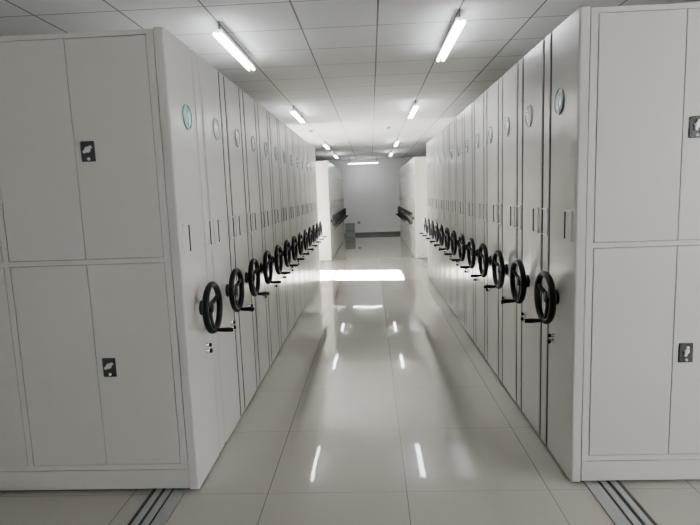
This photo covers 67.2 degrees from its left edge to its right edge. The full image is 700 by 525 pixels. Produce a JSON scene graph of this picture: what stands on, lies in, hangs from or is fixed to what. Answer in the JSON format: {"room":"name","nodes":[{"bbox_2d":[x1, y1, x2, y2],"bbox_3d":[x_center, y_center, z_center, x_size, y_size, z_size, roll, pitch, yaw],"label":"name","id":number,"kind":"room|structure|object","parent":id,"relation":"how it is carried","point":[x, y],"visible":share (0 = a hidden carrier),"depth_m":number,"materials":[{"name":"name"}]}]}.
{"room":"archive storage room","nodes":[
{"label":"archive storage room","id":0,"kind":"room"},
{"bbox_2d":[0,234,699,524],"bbox_3d":[0.432,0.497,9.588,11.600,0.100,24.500,-2,7,2],"label":"floor","id":1,"kind":"structure","parent":0,"point":[378,406],"depth_m":3.57,"materials":[{"name":"tile"}]},
{"bbox_2d":[127,260,327,524],"bbox_3d":[-0.789,0.409,10.180,0.205,0.009,21.200,-2,7,2],"label":"rail","id":2,"kind":"object","parent":1,"relation":"on","point":[160,504],"visible":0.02,"depth_m":2.94,"materials":[{"name":"metal"}]},
{"bbox_2d":[0,27,233,490],"bbox_3d":[-2.713,0.071,3.267,3.978,2.592,0.625,-2,7,2],"label":"shelving unit","id":3,"kind":"object","parent":2,"relation":"on","point":[110,323],"visible":1,"depth_m":2.96,"materials":[{"name":"grey metal"}]},
{"bbox_2d":[198,56,254,441],"bbox_3d":[-2.688,-0.008,3.864,3.972,2.592,0.582,-2,7,2],"label":"shelving unit","id":4,"kind":"object","parent":2,"relation":"on","point":[226,273],"visible":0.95,"depth_m":3.74,"materials":[{"name":"grey metal"}]},
{"bbox_2d":[224,76,269,407],"bbox_3d":[-2.666,-0.084,4.441,3.972,2.592,0.582,-2,7,2],"label":"shelving unit","id":5,"kind":"object","parent":2,"relation":"on","point":[245,261],"visible":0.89,"depth_m":4.32,"materials":[{"name":"grey metal"}]},
{"bbox_2d":[243,91,281,382],"bbox_3d":[-2.643,-0.160,5.019,3.972,2.592,0.582,-2,7,2],"label":"shelving unit","id":6,"kind":"object","parent":2,"relation":"on","point":[260,253],"visible":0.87,"depth_m":4.91,"materials":[{"name":"grey metal"}]},
{"bbox_2d":[257,103,290,361],"bbox_3d":[-2.620,-0.237,5.596,3.972,2.592,0.582,-2,7,2],"label":"shelving unit","id":7,"kind":"object","parent":2,"relation":"on","point":[263,114],"visible":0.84,"depth_m":5.48,"materials":[{"name":"grey metal"}]},
{"bbox_2d":[269,112,297,344],"bbox_3d":[-2.597,-0.313,6.174,3.972,2.592,0.582,-2,7,2],"label":"shelving unit","id":8,"kind":"object","parent":2,"relation":"on","point":[274,122],"visible":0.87,"depth_m":6.06,"materials":[{"name":"grey metal"}]},
{"bbox_2d":[278,119,304,330],"bbox_3d":[-2.575,-0.389,6.752,3.972,2.592,0.582,-2,7,2],"label":"shelving unit","id":9,"kind":"object","parent":2,"relation":"on","point":[282,127],"visible":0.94,"depth_m":6.64,"materials":[{"name":"grey metal"}]},
{"bbox_2d":[286,126,309,320],"bbox_3d":[-2.552,-0.466,7.329,3.972,2.592,0.582,-2,7,2],"label":"shelving unit","id":10,"kind":"object","parent":2,"relation":"on","point":[290,145],"visible":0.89,"depth_m":7.21,"materials":[{"name":"grey metal"}]},
{"bbox_2d":[293,131,313,310],"bbox_3d":[-2.529,-0.542,7.907,3.972,2.592,0.582,-2,7,2],"label":"shelving unit","id":11,"kind":"object","parent":2,"relation":"on","point":[295,136],"visible":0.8,"depth_m":7.79,"materials":[{"name":"grey metal"}]},
{"bbox_2d":[298,135,317,301],"bbox_3d":[-2.506,-0.618,8.484,3.972,2.592,0.582,-2,7,2],"label":"shelving unit","id":12,"kind":"object","parent":2,"relation":"on","point":[301,141],"visible":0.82,"depth_m":8.36,"materials":[{"name":"grey metal"}]},
{"bbox_2d":[303,139,320,294],"bbox_3d":[-2.484,-0.695,9.062,3.972,2.592,0.582,-2,7,2],"label":"shelving unit","id":13,"kind":"object","parent":2,"relation":"on","point":[306,160],"visible":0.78,"depth_m":8.93,"materials":[{"name":"grey metal"}]},
{"bbox_2d":[308,143,323,289],"bbox_3d":[-2.461,-0.771,9.639,3.972,2.592,0.582,-2,7,2],"label":"shelving unit","id":14,"kind":"object","parent":2,"relation":"on","point":[309,145],"visible":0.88,"depth_m":9.50,"materials":[{"name":"grey metal"}]},
{"bbox_2d":[312,146,326,282],"bbox_3d":[-2.438,-0.847,10.217,3.972,2.592,0.582,-2,7,2],"label":"shelving unit","id":15,"kind":"object","parent":2,"relation":"on","point":[313,148],"visible":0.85,"depth_m":10.10,"materials":[{"name":"grey metal"}]},
{"bbox_2d":[315,161,337,260],"bbox_3d":[-2.301,-1.279,13.702,3.978,2.535,0.625,-2,7,2],"label":"shelving unit","id":16,"kind":"object","parent":2,"relation":"on","point":[322,167],"visible":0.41,"depth_m":13.37,"materials":[{"name":"grey metal"}]},
{"bbox_2d":[329,162,338,256],"bbox_3d":[-2.276,-1.358,14.299,3.972,2.535,0.582,-2,7,2],"label":"shelving unit","id":17,"kind":"object","parent":2,"relation":"on","point":[329,162],"visible":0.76,"depth_m":14.17,"materials":[{"name":"grey metal"}]},
{"bbox_2d":[331,164,340,253],"bbox_3d":[-2.254,-1.434,14.876,3.972,2.535,0.582,-2,7,2],"label":"shelving unit","id":18,"kind":"object","parent":2,"relation":"on","point":[331,164],"visible":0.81,"depth_m":14.74,"materials":[{"name":"grey metal"}]},
{"bbox_2d":[332,164,341,251],"bbox_3d":[-2.231,-1.511,15.454,3.972,2.535,0.582,-2,7,2],"label":"shelving unit","id":19,"kind":"object","parent":2,"relation":"on","point":[332,164],"visible":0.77,"depth_m":15.32,"materials":[{"name":"grey metal"}]},
{"bbox_2d":[334,166,342,249],"bbox_3d":[-2.208,-1.587,16.031,3.972,2.535,0.582,-2,7,2],"label":"shelving unit","id":20,"kind":"object","parent":2,"relation":"on","point":[334,166],"visible":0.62,"depth_m":15.97,"materials":[{"name":"grey metal"}]},
{"bbox_2d":[335,167,343,248],"bbox_3d":[-2.186,-1.663,16.609,3.972,2.535,0.582,-2,7,2],"label":"shelving unit","id":21,"kind":"object","parent":2,"relation":"on","point":[335,167],"visible":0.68,"depth_m":16.54,"materials":[{"name":"grey metal"}]},
{"bbox_2d":[336,167,344,246],"bbox_3d":[-2.163,-1.740,17.186,3.972,2.535,0.582,-2,7,2],"label":"shelving unit","id":22,"kind":"object","parent":2,"relation":"on","point":[336,167],"visible":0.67,"depth_m":17.09,"materials":[{"name":"grey metal"}]},
{"bbox_2d":[338,169,345,244],"bbox_3d":[-2.140,-1.816,17.764,3.972,2.535,0.582,-2,7,2],"label":"shelving unit","id":23,"kind":"object","parent":2,"relation":"on","point":[338,169],"visible":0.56,"depth_m":17.66,"materials":[{"name":"grey metal"}]},
{"bbox_2d":[339,170,345,242],"bbox_3d":[-2.117,-1.892,18.342,3.972,2.535,0.582,-2,7,2],"label":"shelving unit","id":24,"kind":"object","parent":2,"relation":"on","point":[339,170],"visible":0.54,"depth_m":18.24,"materials":[{"name":"grey metal"}]},
{"bbox_2d":[340,170,344,241],"bbox_3d":[-2.095,-1.969,18.919,3.972,2.535,0.582,-2,7,2],"label":"shelving unit","id":25,"kind":"object","parent":2,"relation":"on","point":[340,170],"visible":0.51,"depth_m":18.85,"materials":[{"name":"grey metal"}]},
{"bbox_2d":[341,172,347,239],"bbox_3d":[-2.072,-2.045,19.497,3.972,2.535,0.582,-2,7,2],"label":"shelving unit","id":26,"kind":"object","parent":2,"relation":"on","point":[341,172],"visible":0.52,"depth_m":19.45,"materials":[{"name":"grey metal"}]},
{"bbox_2d":[341,171,348,237],"bbox_3d":[-2.049,-2.121,20.074,3.972,2.535,0.582,-2,7,2],"label":"shelving unit","id":27,"kind":"object","parent":2,"relation":"on","point":[341,171],"visible":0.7,"depth_m":19.92,"materials":[{"name":"grey metal"}]},
{"bbox_2d":[345,223,354,236],"bbox_3d":[0.003,-1.328,21.276,0.400,0.520,0.380,-2,7,2],"label":"storage box","id":28,"kind":"object","parent":1,"relation":"on","point":[349,227],"visible":0.99,"depth_m":21.09,"materials":[{"name":"grey metal"}]},
{"bbox_2d":[419,258,657,524],"bbox_3d":[1.729,0.331,10.070,0.205,0.009,21.200,-2,7,2],"label":"rail","id":29,"kind":"object","parent":1,"relation":"on","point":[613,496],"visible":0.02,"depth_m":2.82,"materials":[{"name":"metal"}]},
{"bbox_2d":[396,168,401,236],"bbox_3d":[3.658,-2.212,19.168,3.972,2.535,0.582,-2,7,2],"label":"shelving unit","id":30,"kind":"object","parent":29,"relation":"on","point":[400,168],"visible":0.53,"depth_m":19.30,"materials":[{"name":"grey metal"}]},
{"bbox_2d":[398,169,400,231],"bbox_3d":[3.681,-2.289,19.746,3.972,2.535,0.582,-2,7,2],"label":"shelving unit","id":31,"kind":"object","parent":29,"relation":"on","point":[399,169],"visible":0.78,"depth_m":19.76,"materials":[{"name":"grey metal"}]},
{"bbox_2d":[397,167,402,238],"bbox_3d":[3.635,-2.136,18.591,3.972,2.535,0.582,-2,7,2],"label":"shelving unit","id":32,"kind":"object","parent":29,"relation":"on","point":[401,167],"visible":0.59,"depth_m":18.71,"materials":[{"name":"grey metal"}]},
{"bbox_2d":[400,166,403,239],"bbox_3d":[3.612,-2.060,18.013,3.972,2.535,0.582,-2,7,2],"label":"shelving unit","id":33,"kind":"object","parent":29,"relation":"on","point":[402,166],"visible":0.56,"depth_m":18.14,"materials":[{"name":"grey metal"}]},
{"bbox_2d":[399,166,405,242],"bbox_3d":[3.590,-1.983,17.436,3.972,2.535,0.582,-2,7,2],"label":"shelving unit","id":34,"kind":"object","parent":29,"relation":"on","point":[403,166],"visible":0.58,"depth_m":17.57,"materials":[{"name":"grey metal"}]},
{"bbox_2d":[400,165,406,244],"bbox_3d":[3.567,-1.907,16.858,3.972,2.535,0.582,-2,7,2],"label":"shelving unit","id":35,"kind":"object","parent":29,"relation":"on","point":[404,165],"visible":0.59,"depth_m":16.90,"materials":[{"name":"grey metal"}]},
{"bbox_2d":[401,164,407,245],"bbox_3d":[3.544,-1.831,16.280,3.972,2.535,0.582,-2,7,2],"label":"shelving unit","id":36,"kind":"object","parent":29,"relation":"on","point":[405,164],"visible":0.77,"depth_m":16.29,"materials":[{"name":"grey metal"}]},
{"bbox_2d":[402,162,408,246],"bbox_3d":[3.521,-1.754,15.703,3.972,2.535,0.582,-2,7,2],"label":"shelving unit","id":37,"kind":"object","parent":29,"relation":"on","point":[407,162],"visible":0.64,"depth_m":15.74,"materials":[{"name":"grey metal"}]},
{"bbox_2d":[403,161,410,249],"bbox_3d":[3.499,-1.678,15.125,3.972,2.535,0.582,-2,7,2],"label":"shelving unit","id":38,"kind":"object","parent":29,"relation":"on","point":[408,161],"visible":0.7,"depth_m":15.15,"materials":[{"name":"grey metal"}]},
{"bbox_2d":[404,160,412,252],"bbox_3d":[3.476,-1.602,14.548,3.972,2.535,0.582,-2,7,2],"label":"shelving unit","id":39,"kind":"object","parent":29,"relation":"on","point":[410,160],"visible":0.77,"depth_m":14.60,"materials":[{"name":"grey metal"}]},
{"bbox_2d":[405,159,413,254],"bbox_3d":[3.453,-1.525,13.970,3.972,2.535,0.582,-2,7,2],"label":"shelving unit","id":40,"kind":"object","parent":29,"relation":"on","point":[412,226],"visible":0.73,"depth_m":14.00,"materials":[{"name":"grey metal"}]},
{"bbox_2d":[407,157,427,257],"bbox_3d":[3.431,-1.447,13.374,3.978,2.535,0.624,-2,7,2],"label":"shelving unit","id":41,"kind":"object","parent":29,"relation":"on","point":[418,163],"visible":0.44,"depth_m":13.19,"materials":[{"name":"grey metal"}]},
{"bbox_2d":[419,142,431,280],"bbox_3d":[3.296,-1.029,9.993,3.972,2.592,0.582,-2,7,2],"label":"shelving unit","id":42,"kind":"object","parent":29,"relation":"on","point":[427,143],"visible":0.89,"depth_m":10.02,"materials":[{"name":"grey metal"}]},
{"bbox_2d":[422,138,434,284],"bbox_3d":[3.273,-0.952,9.416,3.972,2.592,0.582,-2,7,2],"label":"shelving unit","id":43,"kind":"object","parent":29,"relation":"on","point":[431,140],"visible":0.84,"depth_m":9.45,"materials":[{"name":"grey metal"}]},
{"bbox_2d":[425,134,439,291],"bbox_3d":[3.250,-0.876,8.838,3.972,2.592,0.582,-2,7,2],"label":"shelving unit","id":44,"kind":"object","parent":29,"relation":"on","point":[435,145],"visible":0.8,"depth_m":8.88,"materials":[{"name":"grey metal"}]},
{"bbox_2d":[429,130,444,298],"bbox_3d":[3.228,-0.800,8.261,3.972,2.592,0.582,-2,7,2],"label":"shelving unit","id":45,"kind":"object","parent":29,"relation":"on","point":[439,135],"visible":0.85,"depth_m":8.29,"materials":[{"name":"grey metal"}]},
{"bbox_2d":[433,125,449,306],"bbox_3d":[3.205,-0.723,7.683,3.972,2.592,0.582,-2,7,2],"label":"shelving unit","id":46,"kind":"object","parent":29,"relation":"on","point":[445,129],"visible":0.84,"depth_m":7.72,"materials":[{"name":"grey metal"}]},
{"bbox_2d":[438,119,456,315],"bbox_3d":[3.182,-0.647,7.106,3.972,2.592,0.582,-2,7,2],"label":"shelving unit","id":47,"kind":"object","parent":29,"relation":"on","point":[451,126],"visible":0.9,"depth_m":7.15,"materials":[{"name":"grey metal"}]},
{"bbox_2d":[444,112,463,326],"bbox_3d":[3.159,-0.571,6.528,3.972,2.592,0.582,-2,7,2],"label":"shelving unit","id":48,"kind":"object","parent":29,"relation":"on","point":[458,120],"visible":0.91,"depth_m":6.57,"materials":[{"name":"grey metal"}]},
{"bbox_2d":[451,103,473,340],"bbox_3d":[3.136,-0.494,5.950,3.972,2.592,0.582,-2,7,2],"label":"shelving unit","id":49,"kind":"object","parent":29,"relation":"on","point":[467,113],"visible":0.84,"depth_m":5.99,"materials":[{"name":"grey metal"}]},
{"bbox_2d":[460,93,484,356],"bbox_3d":[3.114,-0.418,5.373,3.972,2.592,0.582,-2,7,2],"label":"shelving unit","id":50,"kind":"object","parent":29,"relation":"on","point":[478,104],"visible":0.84,"depth_m":5.42,"materials":[{"name":"grey metal"}]},
{"bbox_2d":[470,80,497,375],"bbox_3d":[3.091,-0.342,4.795,3.972,2.592,0.582,-2,7,2],"label":"shelving unit","id":51,"kind":"object","parent":29,"relation":"on","point":[490,245],"visible":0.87,"depth_m":4.84,"materials":[{"name":"grey metal"}]},
{"bbox_2d":[483,63,517,401],"bbox_3d":[3.068,-0.265,4.218,3.972,2.592,0.582,-2,7,2],"label":"shelving unit","id":52,"kind":"object","parent":29,"relation":"on","point":[506,253],"visible":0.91,"depth_m":4.25,"materials":[{"name":"grey metal"}]},
{"bbox_2d":[500,40,543,434],"bbox_3d":[3.046,-0.189,3.640,3.972,2.592,0.582,-2,7,2],"label":"shelving unit","id":53,"kind":"object","parent":29,"relation":"on","point":[530,67],"visible":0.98,"depth_m":3.67,"materials":[{"name":"grey metal"}]},
{"bbox_2d":[524,2,699,481],"bbox_3d":[3.023,-0.110,3.044,3.978,2.592,0.624,-2,7,2],"label":"shelving unit","id":54,"kind":"object","parent":29,"relation":"on","point":[617,307],"visible":1,"depth_m":2.86,"materials":[{"name":"grey metal"}]},
{"bbox_2d":[0,0,699,160],"bbox_3d":[0.318,-2.626,9.180,11.600,0.100,24.500,-2,7,2],"label":"ceiling","id":55,"kind":"structure","parent":0,"point":[352,70],"depth_m":4.85,"materials":[{"name":"tile"}]},
{"bbox_2d":[213,21,254,70],"bbox_3d":[-0.990,-1.863,4.578,0.077,0.124,1.140,-2,7,2],"label":"tube light","id":56,"kind":"object","parent":55,"relation":"hanging from","point":[219,34],"visible":1,"depth_m":4.41,"materials":[{"name":"white plastic"}]},
{"bbox_2d":[290,105,304,122],"bbox_3d":[-0.837,-2.378,8.471,0.077,0.124,1.140,-2,7,2],"label":"tube light","id":57,"kind":"object","parent":55,"relation":"hanging from","point":[293,112],"visible":1,"depth_m":8.28,"materials":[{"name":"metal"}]},
{"bbox_2d":[349,158,377,163],"bbox_3d":[0.499,-3.914,20.258,1.150,0.230,0.077,-2,7,2],"label":"tube light","id":58,"kind":"object","parent":55,"relation":"hanging from","point":[349,158],"visible":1,"depth_m":20.24,"materials":[{"name":"white plastic"}]},
{"bbox_2d":[408,100,418,118],"bbox_3d":[1.002,-2.435,8.391,0.077,0.124,1.140,-2,7,2],"label":"tube light","id":59,"kind":"object","parent":55,"relation":"hanging from","point":[415,106],"visible":1,"depth_m":8.18,"materials":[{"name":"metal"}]},
{"bbox_2d":[437,9,465,61],"bbox_3d":[0.849,-1.921,4.498,0.077,0.124,1.140,-2,7,2],"label":"tube light","id":60,"kind":"object","parent":55,"relation":"hanging from","point":[459,22],"visible":1,"depth_m":4.31,"materials":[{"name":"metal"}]},
{"bbox_2d":[329,157,412,232],"bbox_3d":[0.849,-2.655,21.420,11.600,3.052,0.200,-2,7,2],"label":"wall","id":61,"kind":"structure","parent":0,"point":[371,192],"depth_m":21.30,"materials":[{"name":"paint"}]},
{"bbox_2d":[355,231,400,234],"bbox_3d":[0.898,-1.184,21.503,11.200,0.110,0.018,-2,7,2],"label":"baseboard","id":62,"kind":"structure","parent":61,"relation":"attached to","point":[392,232],"depth_m":21.48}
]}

